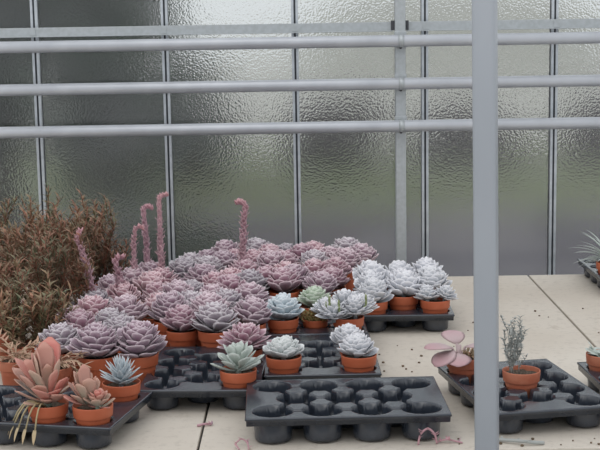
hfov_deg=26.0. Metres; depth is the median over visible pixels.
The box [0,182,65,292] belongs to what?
shrub
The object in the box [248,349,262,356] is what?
pot
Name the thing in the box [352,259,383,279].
potted echeveria
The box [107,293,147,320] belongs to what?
potted echeveria
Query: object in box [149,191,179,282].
potted echeveria
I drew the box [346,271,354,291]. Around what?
pot
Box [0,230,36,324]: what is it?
shrub
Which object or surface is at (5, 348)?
pot
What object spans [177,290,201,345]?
potted echeveria
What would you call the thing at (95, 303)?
potted echeveria
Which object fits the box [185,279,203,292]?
potted echeveria
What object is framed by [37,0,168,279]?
window
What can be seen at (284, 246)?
potted echeveria
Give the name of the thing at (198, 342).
pot
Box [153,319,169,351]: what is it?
pot
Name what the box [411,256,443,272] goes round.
potted echeveria
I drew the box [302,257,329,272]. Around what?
potted echeveria
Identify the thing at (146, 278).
potted echeveria
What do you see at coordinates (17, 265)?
shrub
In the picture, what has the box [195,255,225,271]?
potted echeveria
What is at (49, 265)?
shrub
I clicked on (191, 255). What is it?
potted echeveria
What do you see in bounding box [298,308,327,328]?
potted creeper
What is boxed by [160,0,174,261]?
trim
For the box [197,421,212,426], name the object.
fallen leaf
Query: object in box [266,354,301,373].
pot
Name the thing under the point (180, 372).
tray
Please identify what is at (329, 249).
potted echeveria
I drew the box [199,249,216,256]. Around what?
potted echeveria
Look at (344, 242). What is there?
potted echeveria
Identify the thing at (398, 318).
tray
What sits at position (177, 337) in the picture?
pot
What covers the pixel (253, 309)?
potted echeveria
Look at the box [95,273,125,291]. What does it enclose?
potted echeveria
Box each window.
[0,0,38,283]
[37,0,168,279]
[167,0,294,258]
[298,0,421,268]
[428,0,550,276]
[555,0,599,274]
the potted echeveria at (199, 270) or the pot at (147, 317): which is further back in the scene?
the potted echeveria at (199, 270)
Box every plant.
[0,328,41,385]
[14,342,92,387]
[424,330,473,382]
[499,315,540,397]
[573,230,599,272]
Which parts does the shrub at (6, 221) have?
stem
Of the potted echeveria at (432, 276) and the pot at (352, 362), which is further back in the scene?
the potted echeveria at (432, 276)
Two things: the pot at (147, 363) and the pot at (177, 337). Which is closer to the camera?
the pot at (147, 363)
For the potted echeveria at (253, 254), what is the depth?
4.70 m
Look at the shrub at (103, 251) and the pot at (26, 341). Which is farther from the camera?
the shrub at (103, 251)
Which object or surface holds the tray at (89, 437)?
on the bench
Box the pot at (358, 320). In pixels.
[333,315,363,328]
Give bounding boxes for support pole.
[472,0,498,449]
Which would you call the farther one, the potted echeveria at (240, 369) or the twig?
the potted echeveria at (240, 369)
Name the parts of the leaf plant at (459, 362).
pot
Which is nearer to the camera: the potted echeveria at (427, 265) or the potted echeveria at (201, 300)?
the potted echeveria at (201, 300)
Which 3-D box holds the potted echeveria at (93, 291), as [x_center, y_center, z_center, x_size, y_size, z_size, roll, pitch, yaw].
[-0.644,0.185,4.058,0.142,0.367,0.144,2,9,19]
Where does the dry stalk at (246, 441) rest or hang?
on the bench
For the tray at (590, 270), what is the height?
0.058 m
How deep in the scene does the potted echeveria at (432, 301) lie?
4.16 m
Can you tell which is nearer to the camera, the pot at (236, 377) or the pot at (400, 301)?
the pot at (236, 377)
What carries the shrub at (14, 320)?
on the bench
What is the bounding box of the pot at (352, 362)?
[341,353,376,372]
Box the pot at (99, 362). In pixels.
[78,353,117,388]
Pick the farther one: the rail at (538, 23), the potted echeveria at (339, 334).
the rail at (538, 23)
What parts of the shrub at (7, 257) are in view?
stem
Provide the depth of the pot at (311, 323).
3.98 m
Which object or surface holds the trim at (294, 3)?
attached to the wall
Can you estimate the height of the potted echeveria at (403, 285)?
0.180 m
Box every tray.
[0,385,152,448]
[140,347,266,409]
[245,376,451,443]
[264,302,367,335]
[264,333,381,379]
[353,287,454,331]
[437,359,599,432]
[577,258,599,287]
[577,362,599,393]
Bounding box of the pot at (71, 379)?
[60,353,77,382]
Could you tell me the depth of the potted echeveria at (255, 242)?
4.91 m
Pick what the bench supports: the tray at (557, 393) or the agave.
the tray at (557, 393)
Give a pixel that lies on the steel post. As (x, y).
(399, 5)
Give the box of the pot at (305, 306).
[299,304,310,318]
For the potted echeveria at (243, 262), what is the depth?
4.54 m
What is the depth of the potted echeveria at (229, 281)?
4.18 m
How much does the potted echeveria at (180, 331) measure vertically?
0.167 m
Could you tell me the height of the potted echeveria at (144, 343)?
0.193 m
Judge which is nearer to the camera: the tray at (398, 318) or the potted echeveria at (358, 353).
the potted echeveria at (358, 353)
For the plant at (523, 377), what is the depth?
3.29 m
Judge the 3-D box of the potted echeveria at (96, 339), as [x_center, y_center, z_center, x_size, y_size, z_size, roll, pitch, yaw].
[-0.541,0.357,3.491,0.164,0.191,0.154,-7,11,-37]
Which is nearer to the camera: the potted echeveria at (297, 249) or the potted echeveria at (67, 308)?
the potted echeveria at (67, 308)
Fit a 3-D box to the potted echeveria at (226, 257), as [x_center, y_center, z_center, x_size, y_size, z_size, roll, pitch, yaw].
[-0.272,0.176,4.737,0.136,0.171,0.130,0,9,5]
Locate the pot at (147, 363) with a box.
[119,352,158,382]
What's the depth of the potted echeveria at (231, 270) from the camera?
4.41 m
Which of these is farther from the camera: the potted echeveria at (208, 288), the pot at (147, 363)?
the potted echeveria at (208, 288)
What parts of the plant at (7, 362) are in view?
pot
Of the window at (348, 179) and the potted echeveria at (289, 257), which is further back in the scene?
the window at (348, 179)
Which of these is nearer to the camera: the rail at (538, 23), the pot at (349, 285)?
the pot at (349, 285)
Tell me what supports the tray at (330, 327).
on the bench
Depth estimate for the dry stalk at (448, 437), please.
3.05 m
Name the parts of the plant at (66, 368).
pot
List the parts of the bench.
frame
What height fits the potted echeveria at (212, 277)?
0.172 m
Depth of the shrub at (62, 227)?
4.35 m
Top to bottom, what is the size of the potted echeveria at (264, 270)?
0.170 m
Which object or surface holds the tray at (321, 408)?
on the bench
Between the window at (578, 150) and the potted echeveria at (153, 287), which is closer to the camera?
the potted echeveria at (153, 287)
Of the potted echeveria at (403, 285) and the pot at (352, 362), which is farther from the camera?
the potted echeveria at (403, 285)
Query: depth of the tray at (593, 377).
3.44 m
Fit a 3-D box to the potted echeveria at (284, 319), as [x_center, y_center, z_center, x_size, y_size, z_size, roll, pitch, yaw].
[-0.051,0.293,3.957,0.136,0.163,0.126,-7,10,-34]
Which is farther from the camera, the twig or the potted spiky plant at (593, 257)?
the potted spiky plant at (593, 257)
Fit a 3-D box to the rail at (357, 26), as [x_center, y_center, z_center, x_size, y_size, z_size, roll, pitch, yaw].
[-1.118,-0.769,5.187,2.990,0.043,0.026,-1,9,0]
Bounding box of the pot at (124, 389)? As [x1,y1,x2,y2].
[102,377,140,401]
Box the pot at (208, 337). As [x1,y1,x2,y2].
[198,329,231,347]
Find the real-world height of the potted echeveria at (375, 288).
0.166 m
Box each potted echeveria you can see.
[34,321,80,382]
[53,308,76,322]
[58,308,101,368]
[65,322,126,388]
[69,227,112,307]
[73,294,109,319]
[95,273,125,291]
[95,307,130,324]
[103,315,134,357]
[106,252,140,300]
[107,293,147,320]
[112,319,167,382]
[121,223,147,290]
[132,270,168,300]
[137,203,157,271]
[139,281,165,302]
[140,292,161,323]
[145,290,193,351]
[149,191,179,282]
[154,279,193,293]
[160,304,202,346]
[166,256,195,278]
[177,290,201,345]
[179,252,200,260]
[180,263,218,281]
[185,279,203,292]
[189,291,232,346]
[191,301,239,347]
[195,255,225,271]
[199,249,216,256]
[199,283,226,292]
[200,271,225,285]
[210,340,263,388]
[211,239,238,250]
[212,249,239,267]
[213,274,245,290]
[216,288,244,322]
[216,322,271,356]
[220,267,241,274]
[225,198,257,270]
[229,248,238,257]
[233,295,272,343]
[234,268,269,291]
[235,281,271,302]
[238,248,261,262]
[239,237,269,251]
[254,249,286,267]
[256,264,276,295]
[258,243,280,252]
[262,335,303,373]
[266,267,301,298]
[266,294,304,333]
[268,292,296,303]
[272,260,292,268]
[278,242,292,250]
[278,249,300,263]
[284,263,312,294]
[287,242,312,260]
[297,249,329,264]
[297,285,331,318]
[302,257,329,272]
[302,270,338,298]
[305,240,324,249]
[309,288,379,328]
[319,245,338,257]
[324,256,353,287]
[324,266,350,294]
[329,247,362,291]
[330,323,364,354]
[331,237,359,247]
[337,333,378,372]
[350,243,378,264]
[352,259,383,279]
[352,261,389,288]
[353,269,387,290]
[356,277,393,314]
[385,260,416,289]
[385,269,423,310]
[386,268,406,290]
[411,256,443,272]
[414,284,458,313]
[415,264,446,280]
[415,266,452,305]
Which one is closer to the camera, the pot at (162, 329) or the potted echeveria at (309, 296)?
the pot at (162, 329)
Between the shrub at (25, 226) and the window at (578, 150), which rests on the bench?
the shrub at (25, 226)
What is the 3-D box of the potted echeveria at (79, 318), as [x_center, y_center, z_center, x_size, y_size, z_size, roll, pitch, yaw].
[-0.628,0.331,3.709,0.148,0.182,0.138,7,12,42]
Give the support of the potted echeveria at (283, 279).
on the bench
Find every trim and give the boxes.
[30,0,45,228]
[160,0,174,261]
[291,0,301,243]
[421,0,428,257]
[548,0,558,274]
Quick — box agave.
[100,354,142,401]
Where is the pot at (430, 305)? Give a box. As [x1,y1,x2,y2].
[420,297,449,313]
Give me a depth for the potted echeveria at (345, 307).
3.92 m
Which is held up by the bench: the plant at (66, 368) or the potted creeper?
the plant at (66, 368)
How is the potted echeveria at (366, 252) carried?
on the bench
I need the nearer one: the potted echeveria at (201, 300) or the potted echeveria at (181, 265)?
the potted echeveria at (201, 300)
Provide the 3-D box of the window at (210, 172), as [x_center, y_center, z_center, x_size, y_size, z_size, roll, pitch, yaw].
[-0.282,-0.742,5.249,0.511,2.450,0.004,-1,9,0]
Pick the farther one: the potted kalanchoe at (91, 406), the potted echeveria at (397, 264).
the potted echeveria at (397, 264)
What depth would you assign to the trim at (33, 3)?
5.28 m
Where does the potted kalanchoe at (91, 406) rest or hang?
in the tray at (89, 437)
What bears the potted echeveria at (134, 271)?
on the bench
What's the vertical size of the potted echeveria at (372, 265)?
0.180 m
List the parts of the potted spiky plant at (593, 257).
pot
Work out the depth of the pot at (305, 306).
4.11 m
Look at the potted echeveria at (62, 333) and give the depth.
3.56 m
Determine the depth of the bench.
3.58 m
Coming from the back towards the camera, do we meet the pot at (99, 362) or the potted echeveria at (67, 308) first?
the potted echeveria at (67, 308)
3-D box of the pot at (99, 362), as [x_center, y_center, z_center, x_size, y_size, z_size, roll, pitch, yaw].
[-0.541,0.400,3.497,0.108,0.105,0.108,6,11,38]
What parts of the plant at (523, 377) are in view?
pot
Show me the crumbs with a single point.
(500, 443)
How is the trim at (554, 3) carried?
attached to the wall
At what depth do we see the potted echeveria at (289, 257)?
4.71 m
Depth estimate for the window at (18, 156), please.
5.29 m
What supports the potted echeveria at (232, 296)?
on the bench
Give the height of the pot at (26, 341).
0.094 m
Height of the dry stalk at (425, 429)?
0.047 m
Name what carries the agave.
in the tray at (89, 437)
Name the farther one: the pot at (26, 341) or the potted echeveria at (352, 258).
the potted echeveria at (352, 258)
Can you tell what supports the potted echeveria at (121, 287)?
on the bench
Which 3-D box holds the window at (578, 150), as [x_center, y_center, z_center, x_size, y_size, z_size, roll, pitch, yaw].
[1.288,-0.768,5.249,0.511,2.450,0.004,-1,9,0]
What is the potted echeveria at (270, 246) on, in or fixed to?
on the bench
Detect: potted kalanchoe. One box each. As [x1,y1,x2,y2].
[8,337,69,444]
[63,364,114,425]
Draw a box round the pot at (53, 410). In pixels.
[28,398,68,423]
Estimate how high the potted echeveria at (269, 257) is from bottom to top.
0.184 m
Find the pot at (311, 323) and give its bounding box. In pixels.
[303,318,327,328]
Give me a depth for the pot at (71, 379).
3.58 m
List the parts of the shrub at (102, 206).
stem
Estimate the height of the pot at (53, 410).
0.094 m
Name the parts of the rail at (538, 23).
fixing plate, fixing plate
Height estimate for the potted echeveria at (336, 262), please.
0.159 m
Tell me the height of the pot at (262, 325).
0.094 m
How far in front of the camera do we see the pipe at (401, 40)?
5.11 m
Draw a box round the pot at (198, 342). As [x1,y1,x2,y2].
[196,338,201,346]
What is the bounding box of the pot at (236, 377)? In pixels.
[220,366,256,388]
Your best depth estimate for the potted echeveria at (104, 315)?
3.78 m
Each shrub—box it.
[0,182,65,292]
[0,200,98,306]
[0,214,40,276]
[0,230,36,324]
[0,241,43,355]
[0,269,80,352]
[9,226,97,312]
[21,187,111,293]
[42,197,137,294]
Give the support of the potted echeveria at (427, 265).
in the tray at (398, 318)
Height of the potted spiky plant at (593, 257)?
0.202 m
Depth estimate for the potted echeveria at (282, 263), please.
4.52 m
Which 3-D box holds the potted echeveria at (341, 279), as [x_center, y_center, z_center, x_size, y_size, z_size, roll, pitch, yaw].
[0.106,0.220,4.436,0.131,0.160,0.121,-7,10,-33]
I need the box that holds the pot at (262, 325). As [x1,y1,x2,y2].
[236,322,265,343]
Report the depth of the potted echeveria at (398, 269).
4.35 m
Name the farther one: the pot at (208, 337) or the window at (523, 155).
the window at (523, 155)
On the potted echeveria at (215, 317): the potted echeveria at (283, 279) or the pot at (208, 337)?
the pot at (208, 337)
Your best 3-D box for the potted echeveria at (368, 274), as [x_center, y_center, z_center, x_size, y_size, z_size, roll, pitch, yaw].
[0.242,0.231,4.306,0.129,0.174,0.132,1,9,15]
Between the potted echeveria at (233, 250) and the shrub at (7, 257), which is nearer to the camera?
the shrub at (7, 257)
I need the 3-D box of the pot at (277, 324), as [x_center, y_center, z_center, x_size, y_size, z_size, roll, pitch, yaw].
[-0.051,0.328,3.960,0.096,0.094,0.096,-7,10,-34]
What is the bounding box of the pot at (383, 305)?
[368,301,387,314]
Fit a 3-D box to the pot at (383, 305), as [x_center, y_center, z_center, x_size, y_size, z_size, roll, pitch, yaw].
[0.237,0.288,4.199,0.094,0.091,0.094,-1,9,0]
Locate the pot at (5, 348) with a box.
[0,328,11,355]
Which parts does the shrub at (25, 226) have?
stem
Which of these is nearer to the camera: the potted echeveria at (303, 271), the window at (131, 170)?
the potted echeveria at (303, 271)
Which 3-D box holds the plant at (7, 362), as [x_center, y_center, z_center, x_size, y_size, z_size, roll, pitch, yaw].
[-0.760,0.371,3.530,0.217,0.158,0.202,4,10,29]
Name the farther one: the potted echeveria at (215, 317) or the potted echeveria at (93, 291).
the potted echeveria at (93, 291)
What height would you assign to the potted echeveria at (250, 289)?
0.172 m
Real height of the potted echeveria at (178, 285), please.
0.184 m
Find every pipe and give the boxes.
[0,32,599,52]
[0,74,599,95]
[0,117,599,137]
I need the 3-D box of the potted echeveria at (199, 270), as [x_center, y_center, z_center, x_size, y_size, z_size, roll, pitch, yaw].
[-0.334,0.218,4.436,0.153,0.179,0.145,-5,9,-23]
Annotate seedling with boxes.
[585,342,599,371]
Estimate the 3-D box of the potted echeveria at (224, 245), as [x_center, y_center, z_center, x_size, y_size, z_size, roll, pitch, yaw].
[-0.280,0.141,4.939,0.136,0.179,0.134,3,9,25]
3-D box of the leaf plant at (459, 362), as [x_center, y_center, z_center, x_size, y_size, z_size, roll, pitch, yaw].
[0.421,0.371,3.442,0.147,0.147,0.174,-9,12,-44]
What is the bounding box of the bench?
[0,274,599,449]
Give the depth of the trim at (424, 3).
5.30 m
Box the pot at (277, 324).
[267,316,298,333]
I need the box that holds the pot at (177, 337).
[166,328,197,346]
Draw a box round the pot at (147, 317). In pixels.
[142,315,153,323]
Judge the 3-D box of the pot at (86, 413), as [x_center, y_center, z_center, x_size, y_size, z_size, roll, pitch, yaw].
[-0.488,0.469,3.070,0.096,0.094,0.096,-1,9,0]
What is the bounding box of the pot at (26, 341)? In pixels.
[12,339,37,352]
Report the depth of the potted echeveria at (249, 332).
3.56 m
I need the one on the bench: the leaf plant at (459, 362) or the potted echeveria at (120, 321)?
the potted echeveria at (120, 321)
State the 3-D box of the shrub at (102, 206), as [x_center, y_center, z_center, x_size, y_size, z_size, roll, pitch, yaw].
[-0.826,0.055,4.856,0.355,0.405,0.297,-9,12,-44]
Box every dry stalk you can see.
[234,437,250,449]
[417,428,439,444]
[439,435,462,442]
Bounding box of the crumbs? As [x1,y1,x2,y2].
[378,308,599,446]
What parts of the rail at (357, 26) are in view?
fixing plate, fixing plate, fixing plate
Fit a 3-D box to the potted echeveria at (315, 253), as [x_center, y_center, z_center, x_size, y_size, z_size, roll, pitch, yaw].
[0.054,0.171,4.739,0.128,0.170,0.136,-3,9,-13]
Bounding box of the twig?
[499,436,544,444]
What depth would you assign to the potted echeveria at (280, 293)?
4.07 m
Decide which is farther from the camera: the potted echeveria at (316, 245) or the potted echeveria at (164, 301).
the potted echeveria at (316, 245)
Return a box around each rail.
[0,21,394,37]
[405,18,599,30]
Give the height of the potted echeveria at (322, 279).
0.165 m
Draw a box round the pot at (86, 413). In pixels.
[72,400,112,425]
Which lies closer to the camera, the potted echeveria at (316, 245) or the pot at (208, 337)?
the pot at (208, 337)
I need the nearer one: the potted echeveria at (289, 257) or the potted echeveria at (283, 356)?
the potted echeveria at (283, 356)
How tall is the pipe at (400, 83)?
0.050 m
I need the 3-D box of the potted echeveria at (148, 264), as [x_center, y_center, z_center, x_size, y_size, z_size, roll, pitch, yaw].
[-0.522,0.110,4.511,0.132,0.376,0.134,1,9,10]
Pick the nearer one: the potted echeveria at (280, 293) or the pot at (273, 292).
the potted echeveria at (280, 293)
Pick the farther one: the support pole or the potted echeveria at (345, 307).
the potted echeveria at (345, 307)
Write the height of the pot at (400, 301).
0.099 m
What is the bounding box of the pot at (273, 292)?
[269,289,298,298]
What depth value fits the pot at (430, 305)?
4.16 m
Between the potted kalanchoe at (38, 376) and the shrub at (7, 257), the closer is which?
the potted kalanchoe at (38, 376)
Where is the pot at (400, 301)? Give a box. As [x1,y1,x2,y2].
[388,293,417,310]
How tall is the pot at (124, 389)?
0.094 m
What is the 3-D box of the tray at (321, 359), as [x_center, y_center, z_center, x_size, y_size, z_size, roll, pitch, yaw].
[0.057,0.390,3.668,0.312,0.058,0.462,-1,9,-1]
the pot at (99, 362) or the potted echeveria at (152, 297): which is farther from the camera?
the potted echeveria at (152, 297)
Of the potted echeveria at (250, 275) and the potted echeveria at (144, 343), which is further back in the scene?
the potted echeveria at (250, 275)
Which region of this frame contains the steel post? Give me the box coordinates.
[394,0,406,263]

